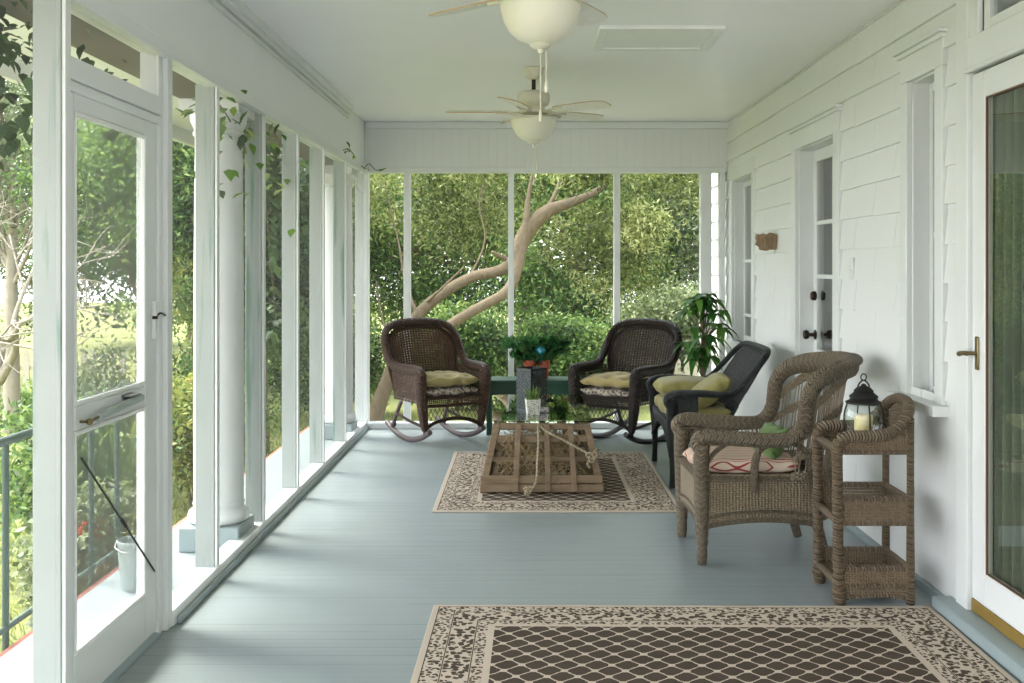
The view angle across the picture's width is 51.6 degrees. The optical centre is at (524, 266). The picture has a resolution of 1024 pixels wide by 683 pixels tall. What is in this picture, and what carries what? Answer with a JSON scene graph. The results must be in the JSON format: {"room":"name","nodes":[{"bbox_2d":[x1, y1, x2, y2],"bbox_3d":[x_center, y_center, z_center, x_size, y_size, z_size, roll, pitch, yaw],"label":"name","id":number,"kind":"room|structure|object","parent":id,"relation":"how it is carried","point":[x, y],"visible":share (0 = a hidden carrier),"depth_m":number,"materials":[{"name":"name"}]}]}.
{"room":"screened porch","nodes":[
{"label":"screened porch","id":0,"kind":"room"},
{"bbox_2d":[71,56,160,124],"bbox_3d":[-1.421,-0.593,3.622,0.078,0.105,0.817,0,0,0],"label":"trim","id":1,"kind":"structure","parent":0,"point":[88,81],"depth_m":3.57,"materials":[{"name":"white paint"}]},
{"bbox_2d":[0,14,281,159],"bbox_3d":[0.815,-1.203,3.275,6.770,0.554,12.950,0,0,0],"label":"roof","id":2,"kind":"structure","parent":0,"point":[182,128],"depth_m":5.38,"materials":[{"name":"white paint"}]},
{"bbox_2d":[71,0,364,164],"bbox_3d":[-1.430,-1.043,3.350,0.100,0.434,11.900,0,0,0],"label":"beam","id":3,"kind":"structure","parent":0,"point":[198,28],"depth_m":5.16,"materials":[{"name":"white wood"}]},
{"bbox_2d":[0,0,92,181],"bbox_3d":[-1.880,-0.642,3.233,0.921,0.858,1.218,0,0,0],"label":"climbing vine","id":4,"kind":"object","parent":3,"relation":"hanging from","point":[8,130],"visible":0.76,"depth_m":3.45,"materials":[{"name":"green plant"}]},
{"bbox_2d":[33,0,61,682],"bbox_3d":[-1.429,0.294,3.190,0.086,2.221,0.046,0,0,0],"label":"post","id":5,"kind":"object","parent":3,"relation":"attached to","point":[47,14],"depth_m":3.17,"materials":[{"name":"paint"}]},
{"bbox_2d":[62,0,70,682],"bbox_3d":[-1.380,0.262,3.190,0.012,2.151,0.038,0,0,0],"label":"trim","id":6,"kind":"structure","parent":3,"relation":"attached to","point":[66,4],"depth_m":3.18,"materials":[{"name":"white paint"}]},
{"bbox_2d":[20,11,130,143],"bbox_3d":[-1.679,-0.705,3.911,0.275,0.408,0.957,0,0,5],"label":"climbing vine","id":7,"kind":"object","parent":3,"relation":"hanging from","point":[110,136],"visible":0.2,"depth_m":3.80,"materials":[{"name":"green plant"}]},
{"bbox_2d":[140,53,171,631],"bbox_3d":[-1.419,0.292,4.082,0.091,2.216,0.105,0,0,0],"label":"trim","id":8,"kind":"structure","parent":3,"relation":"attached to","point":[155,71],"depth_m":4.07,"materials":[{"name":"white paint"}]},
{"bbox_2d":[71,92,165,682],"bbox_3d":[-1.395,0.405,3.643,0.079,1.950,0.836,0,0,0],"label":"door","id":9,"kind":"structure","parent":8,"relation":"attached to","point":[98,656],"depth_m":3.83,"materials":[{"name":"white paint"}]},
{"bbox_2d":[0,0,333,164],"bbox_3d":[-1.593,-0.926,3.350,0.215,0.199,11.900,0,0,0],"label":"trim","id":10,"kind":"structure","parent":3,"relation":"attached to","point":[104,47],"depth_m":4.07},
{"bbox_2d":[195,84,214,566],"bbox_3d":[-1.429,0.262,4.752,0.086,2.156,0.046,0,0,0],"label":"trim","id":11,"kind":"structure","parent":3,"relation":"attached to","point":[204,96],"depth_m":4.73,"materials":[{"name":"paint"}]},
{"bbox_2d":[215,87,219,565],"bbox_3d":[-1.380,0.262,4.752,0.012,2.151,0.038,0,0,0],"label":"trim","id":12,"kind":"structure","parent":3,"relation":"attached to","point":[217,90],"depth_m":4.74,"materials":[{"name":"white paint"}]},
{"bbox_2d":[70,0,367,173],"bbox_3d":[-1.385,-1.031,3.300,0.094,0.454,11.800,0,0,0],"label":"trim","id":13,"kind":"structure","parent":3,"relation":"attached to","point":[100,13],"depth_m":5.05,"materials":[{"name":"white paint"}]},
{"bbox_2d":[175,90,263,198],"bbox_3d":[-1.482,-0.568,5.269,0.367,0.540,0.762,0,0,0],"label":"climbing vine","id":14,"kind":"object","parent":3,"relation":"hanging from","point":[230,174],"visible":0.48,"depth_m":5.09,"materials":[{"name":"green plant"}]},
{"bbox_2d":[172,130,308,341],"bbox_3d":[-1.998,-0.220,7.804,0.726,1.713,2.497,0,0,0],"label":"climbing vine","id":15,"kind":"object","parent":3,"relation":"hanging from","point":[277,198],"visible":0.29,"depth_m":8.20,"materials":[{"name":"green plant"}]},
{"bbox_2d":[245,114,261,520],"bbox_3d":[-1.429,0.262,5.600,0.086,2.156,0.046,0,0,0],"label":"trim","id":16,"kind":"structure","parent":3,"relation":"attached to","point":[253,175],"depth_m":5.58,"materials":[{"name":"paint"}]},
{"bbox_2d":[262,114,265,520],"bbox_3d":[-1.380,0.262,5.600,0.012,2.151,0.038,0,0,0],"label":"trim","id":17,"kind":"structure","parent":3,"relation":"attached to","point":[263,115],"depth_m":5.59,"materials":[{"name":"white paint"}]},
{"bbox_2d":[243,123,307,236],"bbox_3d":[-1.461,-0.521,6.005,0.392,0.695,0.797,0,0,0],"label":"climbing vine","id":18,"kind":"object","parent":3,"relation":"hanging from","point":[275,149],"visible":0.36,"depth_m":6.02,"materials":[{"name":"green plant"}]},
{"bbox_2d":[282,132,295,487],"bbox_3d":[-1.429,0.262,6.440,0.086,2.156,0.046,0,0,0],"label":"trim","id":19,"kind":"structure","parent":3,"relation":"attached to","point":[289,151],"depth_m":6.42,"materials":[{"name":"paint"}]},
{"bbox_2d":[296,134,298,487],"bbox_3d":[-1.380,0.262,6.440,0.012,2.151,0.038,0,0,0],"label":"trim","id":20,"kind":"structure","parent":3,"relation":"attached to","point":[297,135],"depth_m":6.42,"materials":[{"name":"white paint"}]},
{"bbox_2d":[309,148,321,462],"bbox_3d":[-1.429,0.262,7.260,0.086,2.156,0.046,0,0,0],"label":"trim","id":21,"kind":"structure","parent":3,"relation":"attached to","point":[315,155],"depth_m":7.24,"materials":[{"name":"paint"}]},
{"bbox_2d":[322,149,324,462],"bbox_3d":[-1.380,0.262,7.260,0.012,2.151,0.038,0,0,0],"label":"trim","id":22,"kind":"structure","parent":3,"relation":"attached to","point":[323,150],"depth_m":7.24,"materials":[{"name":"white paint"}]},
{"bbox_2d":[333,161,343,441],"bbox_3d":[-1.429,0.262,8.150,0.086,2.156,0.046,0,0,0],"label":"trim","id":23,"kind":"structure","parent":3,"relation":"attached to","point":[338,167],"depth_m":8.13,"materials":[{"name":"paint"}]},
{"bbox_2d":[344,162,346,440],"bbox_3d":[-1.380,0.262,8.150,0.012,2.151,0.038,0,0,0],"label":"trim","id":24,"kind":"structure","parent":3,"relation":"attached to","point":[345,163],"depth_m":8.13,"materials":[{"name":"white paint"}]},
{"bbox_2d":[0,428,1021,682],"bbox_3d":[0.060,1.460,3.360,3.880,0.120,11.920,0,0,0],"label":"floor","id":25,"kind":"structure","parent":0,"point":[346,586],"depth_m":4.84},
{"bbox_2d":[114,535,136,591],"bbox_3d":[-1.700,1.292,4.615,0.160,0.214,0.164,0,0,0],"label":"metal bucket","id":26,"kind":"object","parent":25,"relation":"on","point":[126,548],"visible":0.59,"depth_m":4.56,"materials":[{"name":"metal"}]},
{"bbox_2d":[102,632,161,682],"bbox_3d":[-1.425,1.399,3.622,0.090,0.022,0.817,0,0,0],"label":"trim","id":27,"kind":"structure","parent":25,"relation":"on","point":[154,636],"depth_m":3.77,"materials":[{"name":"blue paint"}]},
{"bbox_2d":[178,98,253,551],"bbox_3d":[-1.546,0.287,5.350,0.307,2.226,0.310,0,0,0],"label":"porch column","id":28,"kind":"structure","parent":25,"relation":"on","point":[236,519],"depth_m":5.26,"materials":[{"name":"white paint"}]},
{"bbox_2d":[171,421,366,626],"bbox_3d":[-1.411,1.369,3.300,0.087,0.062,11.800,0,0,0],"label":"baseboard","id":29,"kind":"structure","parent":25,"relation":"on","point":[186,592],"depth_m":5.22,"materials":[{"name":"white paint"}]},
{"bbox_2d":[177,426,368,622],"bbox_3d":[-1.359,1.385,6.670,0.018,0.030,5.020,0,0,0],"label":"trim","id":30,"kind":"structure","parent":25,"relation":"on","point":[234,563],"depth_m":5.38,"materials":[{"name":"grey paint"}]},
{"bbox_2d":[325,165,357,439],"bbox_3d":[-1.546,0.287,8.750,0.307,2.226,0.310,0,0,0],"label":"porch column","id":31,"kind":"structure","parent":25,"relation":"on","point":[352,422],"depth_m":8.65,"materials":[{"name":"white paint"}]},
{"bbox_2d":[381,318,490,441],"bbox_3d":[-0.740,0.913,8.634,0.739,0.974,0.837,0,0,-31],"label":"rocking chair","id":32,"kind":"object","parent":25,"relation":"on","point":[451,341],"visible":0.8,"depth_m":8.67,"materials":[{"name":"brown wicker"}]},
{"bbox_2d":[402,385,478,395],"bbox_3d":[-0.690,0.982,8.552,0.502,0.094,0.542,0,0,-31],"label":"seat cushion","id":33,"kind":"object","parent":32,"relation":"on","point":[464,389],"visible":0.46,"depth_m":8.34,"materials":[{"name":"fabric"}]},
{"bbox_2d":[400,370,478,386],"bbox_3d":[-0.697,0.904,8.561,0.503,0.112,0.544,0,0,-31],"label":"seat cushion","id":34,"kind":"object","parent":33,"relation":"on","point":[436,378],"visible":0.72,"depth_m":8.39,"materials":[{"name":"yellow fabric"}]},
{"bbox_2d":[486,376,587,434],"bbox_3d":[0.100,1.169,8.930,0.920,0.462,0.320,0,0,0],"label":"bench","id":35,"kind":"object","parent":25,"relation":"on","point":[499,384],"visible":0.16,"depth_m":8.80,"materials":[{"name":"paint"}]},
{"bbox_2d":[501,332,561,378],"bbox_3d":[0.062,0.735,8.895,0.538,0.406,0.464,0,0,0],"label":"potted fern","id":36,"kind":"object","parent":35,"relation":"on","point":[529,357],"visible":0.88,"depth_m":8.82,"materials":[{"name":"green plant"}]},
{"bbox_2d":[511,334,574,377],"bbox_3d":[0.167,0.747,8.898,0.478,0.381,0.427,0,0,37],"label":"potted fern","id":37,"kind":"object","parent":35,"relation":"on","point":[565,343],"visible":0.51,"depth_m":8.85,"materials":[{"name":"green plant"}]},
{"bbox_2d":[432,452,676,511],"bbox_3d":[0.185,1.395,7.010,1.430,0.008,1.940,0,0,0],"label":"rug","id":38,"kind":"object","parent":25,"relation":"on","point":[632,483],"visible":0.74,"depth_m":6.48,"materials":[{"name":"beige fabric"}]},
{"bbox_2d":[480,394,603,495],"bbox_3d":[0.105,1.167,7.139,0.768,0.450,1.431,0,0,0],"label":"table","id":39,"kind":"object","parent":38,"relation":"on","point":[545,447],"visible":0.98,"depth_m":6.52,"materials":[{"name":"brown wood"}]},
{"bbox_2d":[516,366,546,411],"bbox_3d":[0.043,0.800,6.950,0.146,0.282,0.146,0,0,-42],"label":"planter","id":40,"kind":"object","parent":39,"relation":"on","point":[535,374],"visible":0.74,"depth_m":6.92,"materials":[{"name":"grey metal"}]},
{"bbox_2d":[568,318,681,444],"bbox_3d":[0.824,0.913,8.532,0.739,0.974,0.837,0,0,37],"label":"rocking chair","id":41,"kind":"object","parent":25,"relation":"on","point":[613,344],"visible":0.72,"depth_m":8.61,"materials":[{"name":"brown wicker"}]},
{"bbox_2d":[580,385,647,397],"bbox_3d":[0.767,0.982,8.454,0.502,0.094,0.542,0,0,37],"label":"seat cushion","id":42,"kind":"object","parent":41,"relation":"on","point":[591,390],"visible":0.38,"depth_m":8.26,"materials":[{"name":"fabric"}]},
{"bbox_2d":[580,371,648,388],"bbox_3d":[0.773,0.904,8.464,0.503,0.112,0.544,0,0,37],"label":"seat cushion","id":43,"kind":"object","parent":42,"relation":"on","point":[617,379],"visible":0.63,"depth_m":8.30,"materials":[{"name":"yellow fabric"}]},
{"bbox_2d":[672,293,739,375],"bbox_3d":[1.414,0.804,8.453,0.507,1.192,0.448,0,0,27],"label":"plant","id":44,"kind":"object","parent":25,"relation":"on","point":[702,356],"visible":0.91,"depth_m":8.40,"materials":[{"name":"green plant"}]},
{"bbox_2d":[646,340,770,487],"bbox_3d":[1.233,0.958,7.170,0.720,0.886,1.033,0,0,0],"label":"wicker armchair","id":45,"kind":"object","parent":25,"relation":"on","point":[749,357],"visible":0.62,"depth_m":6.91,"materials":[{"name":"black wicker"}]},
{"bbox_2d":[654,394,731,414],"bbox_3d":[1.113,0.937,7.170,0.426,0.122,0.859,0,0,0],"label":"seat cushion","id":46,"kind":"object","parent":45,"relation":"on","point":[718,408],"visible":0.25,"depth_m":6.83,"materials":[{"name":"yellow fabric"}]},
{"bbox_2d":[653,375,705,394],"bbox_3d":[1.109,0.828,7.370,0.418,0.132,0.443,0,0,0],"label":"pillow","id":47,"kind":"object","parent":46,"relation":"on","point":[663,385],"visible":0.56,"depth_m":7.21,"materials":[{"name":"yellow fabric"}]},
{"bbox_2d":[691,372,730,408],"bbox_3d":[1.200,0.815,6.949,0.261,0.234,0.407,0,0,-2],"label":"pillow","id":48,"kind":"object","parent":46,"relation":"on","point":[719,382],"visible":0.59,"depth_m":6.78,"materials":[{"name":"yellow fabric"}]},
{"bbox_2d":[410,605,1018,682],"bbox_3d":[0.628,1.395,2.860,2.040,0.008,3.000,0,0,1],"label":"rug","id":49,"kind":"object","parent":25,"relation":"on","point":[461,643],"visible":1,"depth_m":3.90,"materials":[{"name":"brown fabric"}]},
{"bbox_2d":[671,351,862,564],"bbox_3d":[1.210,0.912,5.249,0.892,0.981,0.658,0,0,-2],"label":"barrel chair","id":50,"kind":"object","parent":25,"relation":"on","point":[772,496],"visible":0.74,"depth_m":4.98,"materials":[{"name":"brown wicker"}]},
{"bbox_2d":[682,446,798,473],"bbox_3d":[1.061,0.948,5.243,0.509,0.090,0.479,0,0,-2],"label":"seat cushion","id":51,"kind":"object","parent":50,"relation":"on","point":[732,459],"visible":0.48,"depth_m":5.04,"materials":[{"name":"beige fabric"}]},
{"bbox_2d":[753,421,788,459],"bbox_3d":[1.202,0.855,5.189,0.122,0.174,0.291,0,0,-11],"label":"pillow","id":52,"kind":"object","parent":51,"relation":"on","point":[773,453],"visible":0.48,"depth_m":5.10,"materials":[{"name":"green fabric"}]},
{"bbox_2d":[811,393,914,605],"bbox_3d":[1.456,0.971,4.545,0.369,0.855,0.364,0,0,0],"label":"tiered stand","id":53,"kind":"object","parent":25,"relation":"on","point":[848,568],"visible":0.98,"depth_m":4.39,"materials":[{"name":"brown wicker"}]},
{"bbox_2d":[824,562,899,573],"bbox_3d":[1.449,1.321,4.545,0.316,0.026,0.318,0,0,0],"label":"shelf","id":54,"kind":"object","parent":53,"relation":"on","point":[828,566],"depth_m":4.67,"materials":[{"name":"brown wicker"}]},
{"bbox_2d":[843,373,883,430],"bbox_3d":[1.447,0.604,4.530,0.158,0.300,0.158,0,0,31],"label":"lantern","id":55,"kind":"object","parent":53,"relation":"on","point":[863,395],"visible":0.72,"depth_m":4.50,"materials":[{"name":"black metal"}]},
{"bbox_2d":[825,504,902,519],"bbox_3d":[1.449,1.061,4.545,0.316,0.026,0.318,0,0,0],"label":"shelf","id":56,"kind":"object","parent":53,"relation":"on","point":[828,507],"depth_m":4.39,"materials":[{"name":"brown wicker"}]},
{"bbox_2d":[367,421,662,428],"bbox_3d":[0.192,1.373,9.205,3.117,0.055,0.110,0,0,0],"label":"baseboard","id":57,"kind":"structure","parent":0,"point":[372,424],"depth_m":9.15,"materials":[{"name":"white paint"}]},
{"bbox_2d":[365,122,727,171],"bbox_3d":[0.145,-1.043,9.270,3.250,0.434,0.120,0,0,0],"label":"beam","id":58,"kind":"structure","parent":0,"point":[384,148],"depth_m":9.21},
{"bbox_2d":[355,172,369,421],"bbox_3d":[-1.416,0.287,9.235,0.112,2.226,0.110,0,0,0],"label":"trim","id":59,"kind":"structure","parent":58,"relation":"attached to","point":[362,182],"depth_m":9.18,"materials":[{"name":"white paint"}]},
{"bbox_2d":[404,173,410,421],"bbox_3d":[-1.024,0.267,9.232,0.058,2.166,0.085,0,0,0],"label":"trim","id":60,"kind":"structure","parent":58,"relation":"attached to","point":[407,176],"depth_m":9.19,"materials":[{"name":"white paint"}]},
{"bbox_2d":[508,173,513,421],"bbox_3d":[-0.121,0.267,9.232,0.050,2.166,0.085,0,0,0],"label":"trim","id":61,"kind":"structure","parent":58,"relation":"attached to","point":[510,175],"depth_m":9.19,"materials":[{"name":"white paint"}]},
{"bbox_2d":[366,122,728,173],"bbox_3d":[0.195,-1.037,9.220,3.150,0.442,0.080,0,0,0],"label":"trim","id":62,"kind":"structure","parent":58,"relation":"attached to","point":[369,125],"depth_m":9.18,"materials":[{"name":"white paint"}]},
{"bbox_2d":[613,173,619,420],"bbox_3d":[0.798,0.267,9.232,0.055,2.166,0.085,0,0,0],"label":"trim","id":63,"kind":"structure","parent":58,"relation":"attached to","point":[616,176],"depth_m":9.19,"materials":[{"name":"white paint"}]},
{"bbox_2d":[241,0,898,121],"bbox_3d":[0.000,-1.310,3.350,4.000,0.100,12.700,0,0,0],"label":"ceiling","id":64,"kind":"structure","parent":0,"point":[392,61],"depth_m":6.34,"materials":[{"name":"white paint"}]},
{"bbox_2d":[429,0,607,121],"bbox_3d":[0.082,-0.889,3.753,1.054,0.739,1.066,0,0,0],"label":"ceiling fan","id":65,"kind":"object","parent":64,"relation":"hanging from","point":[540,24],"visible":1,"depth_m":3.70,"materials":[{"name":"white glass"}]},
{"bbox_2d":[446,66,610,184],"bbox_3d":[0.011,-0.887,6.710,1.022,0.744,1.074,0,0,0],"label":"ceiling fan","id":66,"kind":"object","parent":64,"relation":"hanging from","point":[527,126],"visible":0.98,"depth_m":6.63,"materials":[{"name":"white glass"}]},
{"bbox_2d":[593,26,725,50],"bbox_3d":[0.720,-1.252,5.810,0.660,0.019,0.560,0,0,0],"label":"ceiling panel","id":67,"kind":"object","parent":64,"relation":"attached to","point":[608,38],"depth_m":5.78,"materials":[{"name":"white paint"}]},
{"bbox_2d":[824,158,831,416],"bbox_3d":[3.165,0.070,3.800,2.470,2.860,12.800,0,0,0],"label":"door glass","id":68,"kind":"structure","parent":0,"point":[827,163],"depth_m":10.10,"materials":[{"name":"grey glass"}]},
{"bbox_2d":[712,0,1023,598],"bbox_3d":[1.839,0.070,3.850,0.181,2.660,12.900,0,0,0],"label":"wall","id":69,"kind":"structure","parent":0,"point":[861,73],"depth_m":5.44,"materials":[{"name":"white wood"}]},
{"bbox_2d":[0,427,308,657],"bbox_3d":[0.043,1.505,3.375,3.915,0.190,11.950,0,0,0],"label":"trim","id":70,"kind":"structure","parent":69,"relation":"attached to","point":[20,640],"depth_m":4.66,"materials":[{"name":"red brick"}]},
{"bbox_2d":[699,173,711,375],"bbox_3d":[1.573,0.267,9.240,0.095,2.166,0.100,0,0,0],"label":"trim","id":71,"kind":"structure","parent":69,"relation":"attached to","point":[705,179],"depth_m":9.19,"materials":[{"name":"white paint"}]},
{"bbox_2d":[718,173,724,373],"bbox_3d":[1.712,0.267,9.240,0.045,2.166,0.100,0,0,0],"label":"trim","id":72,"kind":"structure","parent":69,"relation":"attached to","point":[721,176],"depth_m":9.19,"materials":[{"name":"white paint"}]},
{"bbox_2d":[724,157,756,347],"bbox_3d":[1.812,-0.088,8.575,0.236,1.506,1.030,0,0,0],"label":"trim","id":73,"kind":"structure","parent":69,"relation":"attached to","point":[737,174],"depth_m":8.95,"materials":[{"name":"white paint"}]},
{"bbox_2d":[744,180,750,340],"bbox_3d":[1.863,-0.048,8.575,0.035,1.336,0.750,0,0,0],"label":"window","id":74,"kind":"structure","parent":69,"relation":"in","point":[747,185],"depth_m":8.87,"materials":[{"name":"white paint"}]},
{"bbox_2d":[786,103,842,470],"bbox_3d":[1.823,0.246,6.430,0.214,2.308,1.100,0,0,0],"label":"trim","id":75,"kind":"structure","parent":69,"relation":"attached to","point":[824,124],"depth_m":6.84,"materials":[{"name":"white paint"}]},
{"bbox_2d":[803,144,832,457],"bbox_3d":[1.837,0.317,6.430,0.115,2.126,0.820,0,0,0],"label":"door","id":76,"kind":"structure","parent":69,"relation":"in","point":[825,153],"depth_m":6.76,"materials":[{"name":"white paint"}]},
{"bbox_2d":[845,526,944,595],"bbox_3d":[1.745,1.384,6.750,0.040,0.032,4.780,0,0,0],"label":"baseboard","id":77,"kind":"structure","parent":69,"relation":"attached to","point":[922,583],"depth_m":4.68,"materials":[{"name":"blue paint"}]},
{"bbox_2d":[887,27,948,416],"bbox_3d":[1.812,-0.186,4.685,0.236,1.623,0.560,0,0,0],"label":"trim","id":78,"kind":"structure","parent":69,"relation":"attached to","point":[925,55],"depth_m":4.84,"materials":[{"name":"white paint"}]},
{"bbox_2d":[929,82,933,391],"bbox_3d":[1.863,-0.128,4.685,0.035,1.416,0.310,0,0,0],"label":"window","id":79,"kind":"structure","parent":69,"relation":"in","point":[931,86],"depth_m":4.81,"materials":[{"name":"white paint"}]},
{"bbox_2d":[932,596,1023,682],"bbox_3d":[1.719,1.375,3.705,0.098,0.050,1.310,0,0,0],"label":"step","id":80,"kind":"structure","parent":69,"relation":"attached to","point":[987,637],"depth_m":3.92,"materials":[{"name":"blue paint"}]},
{"bbox_2d":[956,54,1023,649],"bbox_3d":[1.746,0.296,3.708,0.094,2.103,0.947,0,0,0],"label":"door","id":81,"kind":"structure","parent":69,"relation":"in","point":[997,602],"depth_m":4.06,"materials":[{"name":"white paint"}]},
{"bbox_2d":[993,86,1023,593],"bbox_3d":[1.832,0.325,3.702,0.077,2.050,0.904,0,0,0],"label":"door curtain","id":82,"kind":"object","parent":81,"relation":"hanging from","point":[1008,107],"visible":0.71,"depth_m":3.97,"materials":[{"name":"green fabric"}]},
{"bbox_2d":[956,0,1023,609],"bbox_3d":[1.766,0.070,3.708,0.068,2.660,1.155,0,0,0],"label":"trim","id":83,"kind":"structure","parent":69,"relation":"attached to","point":[977,49],"depth_m":4.18,"materials":[{"name":"white paint"}]},
{"bbox_2d":[984,0,1023,29],"bbox_3d":[1.788,-1.050,3.660,0.035,0.300,0.860,0,0,0],"label":"window","id":84,"kind":"structure","parent":69,"relation":"in","point":[992,17],"depth_m":4.02,"materials":[{"name":"white paint"}]},
{"label":"outside","id":85,"kind":"structure","parent":0,"visible":0},
{"bbox_2d":[0,302,650,652],"bbox_3d":[0.000,2.000,17.500,80.000,0.100,85.000,0,0,0],"label":"ground","id":86,"kind":"structure","parent":85,"point":[90,342],"depth_m":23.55,"materials":[{"name":"green plant"}]},
{"bbox_2d":[0,80,97,432],"bbox_3d":[-6.108,-0.533,12.633,2.748,5.166,2.982,0,0,17],"label":"tree","id":87,"kind":"object","parent":86,"relation":"on","point":[11,387],"visible":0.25,"depth_m":12.53,"materials":[{"name":"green plant"}]},
{"bbox_2d":[0,420,119,651],"bbox_3d":[-1.940,1.342,3.623,0.034,1.416,2.873,0,0,0],"label":"porch railing","id":88,"kind":"object","parent":86,"relation":"on","point":[5,441],"visible":0.44,"depth_m":4.15,"materials":[{"name":"green paint"}]},
{"bbox_2d":[0,349,128,409],"bbox_3d":[-7.300,1.550,14.418,3.800,0.860,0.055,0,0,0],"label":"picket fence","id":89,"kind":"object","parent":86,"relation":"on","point":[26,367],"visible":0.16,"depth_m":14.39,"materials":[{"name":"paint"}]},
{"bbox_2d":[0,100,132,344],"bbox_3d":[-7.261,-0.358,16.672,3.157,4.816,2.923,0,0,36],"label":"tree","id":90,"kind":"object","parent":86,"relation":"on","point":[27,266],"visible":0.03,"depth_m":16.43,"materials":[{"name":"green plant"}]},
{"bbox_2d":[0,469,136,638],"bbox_3d":[-2.423,1.557,5.869,0.900,0.959,1.345,0,0,-25],"label":"shrub","id":91,"kind":"object","parent":86,"relation":"on","point":[103,511],"visible":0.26,"depth_m":5.60,"materials":[{"name":"green plant"}]},
{"bbox_2d":[0,182,136,459],"bbox_3d":[-5.276,0.568,10.222,3.527,2.989,2.371,0,0,21],"label":"bare tree","id":92,"kind":"object","parent":86,"relation":"on","point":[14,327],"visible":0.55,"depth_m":10.10,"materials":[{"name":"grey plant"}]},
{"bbox_2d":[21,329,136,481],"bbox_3d":[-3.696,1.276,9.271,1.218,1.520,1.518,0,0,-11],"label":"shrub","id":93,"kind":"object","parent":86,"relation":"on","point":[111,383],"visible":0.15,"depth_m":9.22,"materials":[{"name":"green plant"}]},
{"bbox_2d":[0,374,187,552],"bbox_3d":[-3.100,1.383,7.268,1.374,1.311,1.662,0,0,19],"label":"shrub","id":94,"kind":"object","parent":86,"relation":"on","point":[103,466],"visible":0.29,"depth_m":7.11,"materials":[{"name":"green plant"}]},
{"bbox_2d":[23,121,183,338],"bbox_3d":[-9.347,-2.417,27.043,8.085,8.935,5.998,0,0,0],"label":"tree","id":95,"kind":"object","parent":86,"relation":"on","point":[127,278],"visible":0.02,"depth_m":27.07,"materials":[{"name":"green plant"}]},
{"bbox_2d":[0,118,268,382],"bbox_3d":[-4.231,-0.215,11.349,2.969,4.529,2.780,0,0,-19],"label":"tree","id":96,"kind":"object","parent":86,"relation":"on","point":[121,174],"visible":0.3,"depth_m":10.92,"materials":[{"name":"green plant"}]},
{"bbox_2d":[96,222,192,369],"bbox_3d":[-6.520,-0.943,20.950,3.880,5.985,3.684,0,0,19],"label":"tree","id":97,"kind":"object","parent":86,"relation":"on","point":[124,296],"visible":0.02,"depth_m":20.65,"materials":[{"name":"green plant"}]},
{"bbox_2d":[122,363,281,511],"bbox_3d":[-2.836,1.406,8.862,1.261,1.258,1.582,0,0,-40],"label":"shrub","id":98,"kind":"object","parent":86,"relation":"on","point":[182,406],"visible":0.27,"depth_m":8.57,"materials":[{"name":"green plant"}]},
{"bbox_2d":[172,337,281,445],"bbox_3d":[-3.207,1.347,10.912,1.603,1.386,1.816,0,0,-5],"label":"shrub","id":99,"kind":"object","parent":86,"relation":"on","point":[189,365],"visible":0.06,"depth_m":10.82,"materials":[{"name":"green plant"}]},
{"bbox_2d":[172,157,308,380],"bbox_3d":[-3.643,-0.187,13.848,2.719,4.474,2.673,0,0,-11],"label":"tree","id":100,"kind":"object","parent":86,"relation":"on","point":[185,287],"visible":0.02,"depth_m":13.44,"materials":[{"name":"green plant"}]},
{"bbox_2d":[102,190,392,390],"bbox_3d":[-4.624,-0.475,17.488,4.941,5.864,3.858,0,0,-6],"label":"tree","id":101,"kind":"object","parent":86,"relation":"on","point":[177,259],"visible":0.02,"depth_m":17.09,"materials":[{"name":"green plant"}]},
{"bbox_2d":[173,155,354,451],"bbox_3d":[-2.866,0.186,11.605,2.264,3.727,2.375,0,0,-9],"label":"tree","id":102,"kind":"object","parent":86,"relation":"on","point":[304,209],"visible":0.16,"depth_m":11.29,"materials":[{"name":"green plant"}]},
{"bbox_2d":[267,304,395,414],"bbox_3d":[-2.738,1.207,14.356,2.312,1.658,1.679,0,0,-12],"label":"shrub","id":103,"kind":"object","parent":86,"relation":"on","point":[376,370],"visible":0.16,"depth_m":14.12,"materials":[{"name":"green plant"}]},
{"bbox_2d":[352,174,541,347],"bbox_3d":[-1.958,-0.673,19.145,4.822,5.812,3.847,0,0,-5],"label":"tree","id":104,"kind":"object","parent":86,"relation":"on","point":[424,284],"visible":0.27,"depth_m":18.33,"materials":[{"name":"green plant"}]},
{"bbox_2d":[379,291,530,410],"bbox_3d":[-0.844,1.190,14.886,2.580,1.712,1.837,0,0,-7],"label":"shrub","id":105,"kind":"object","parent":86,"relation":"on","point":[473,332],"visible":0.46,"depth_m":14.62,"materials":[{"name":"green plant"}]},
{"bbox_2d":[352,174,698,420],"bbox_3d":[0.145,-0.540,13.845,6.731,5.645,3.954,0,0,-6],"label":"leaning tree","id":106,"kind":"object","parent":86,"relation":"on","point":[634,226],"visible":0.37,"depth_m":13.55,"materials":[{"name":"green plant"}]},
{"bbox_2d":[484,305,640,410],"bbox_3d":[0.569,1.280,14.812,2.380,1.519,1.712,0,0,0],"label":"shrub","id":107,"kind":"object","parent":86,"relation":"on","point":[588,341],"visible":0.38,"depth_m":14.56,"materials":[{"name":"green plant"}]},
{"bbox_2d":[451,174,698,359],"bbox_3d":[0.874,-0.427,18.108,4.417,5.879,4.028,0,0,27],"label":"tree","id":108,"kind":"object","parent":86,"relation":"on","point":[545,291],"visible":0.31,"depth_m":17.47,"materials":[{"name":"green plant"}]},
{"bbox_2d":[564,174,698,302],"bbox_3d":[3.307,-0.362,18.446,5.352,5.897,3.960,0,0,16],"label":"tree","id":109,"kind":"object","parent":86,"relation":"on","point":[693,232],"visible":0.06,"depth_m":17.75,"materials":[{"name":"green plant"}]},
{"bbox_2d":[594,277,698,373],"bbox_3d":[2.170,1.084,15.623,2.348,1.908,1.751,0,0,-10],"label":"shrub","id":110,"kind":"object","parent":86,"relation":"on","point":[667,305],"visible":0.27,"depth_m":15.43,"materials":[{"name":"green plant"}]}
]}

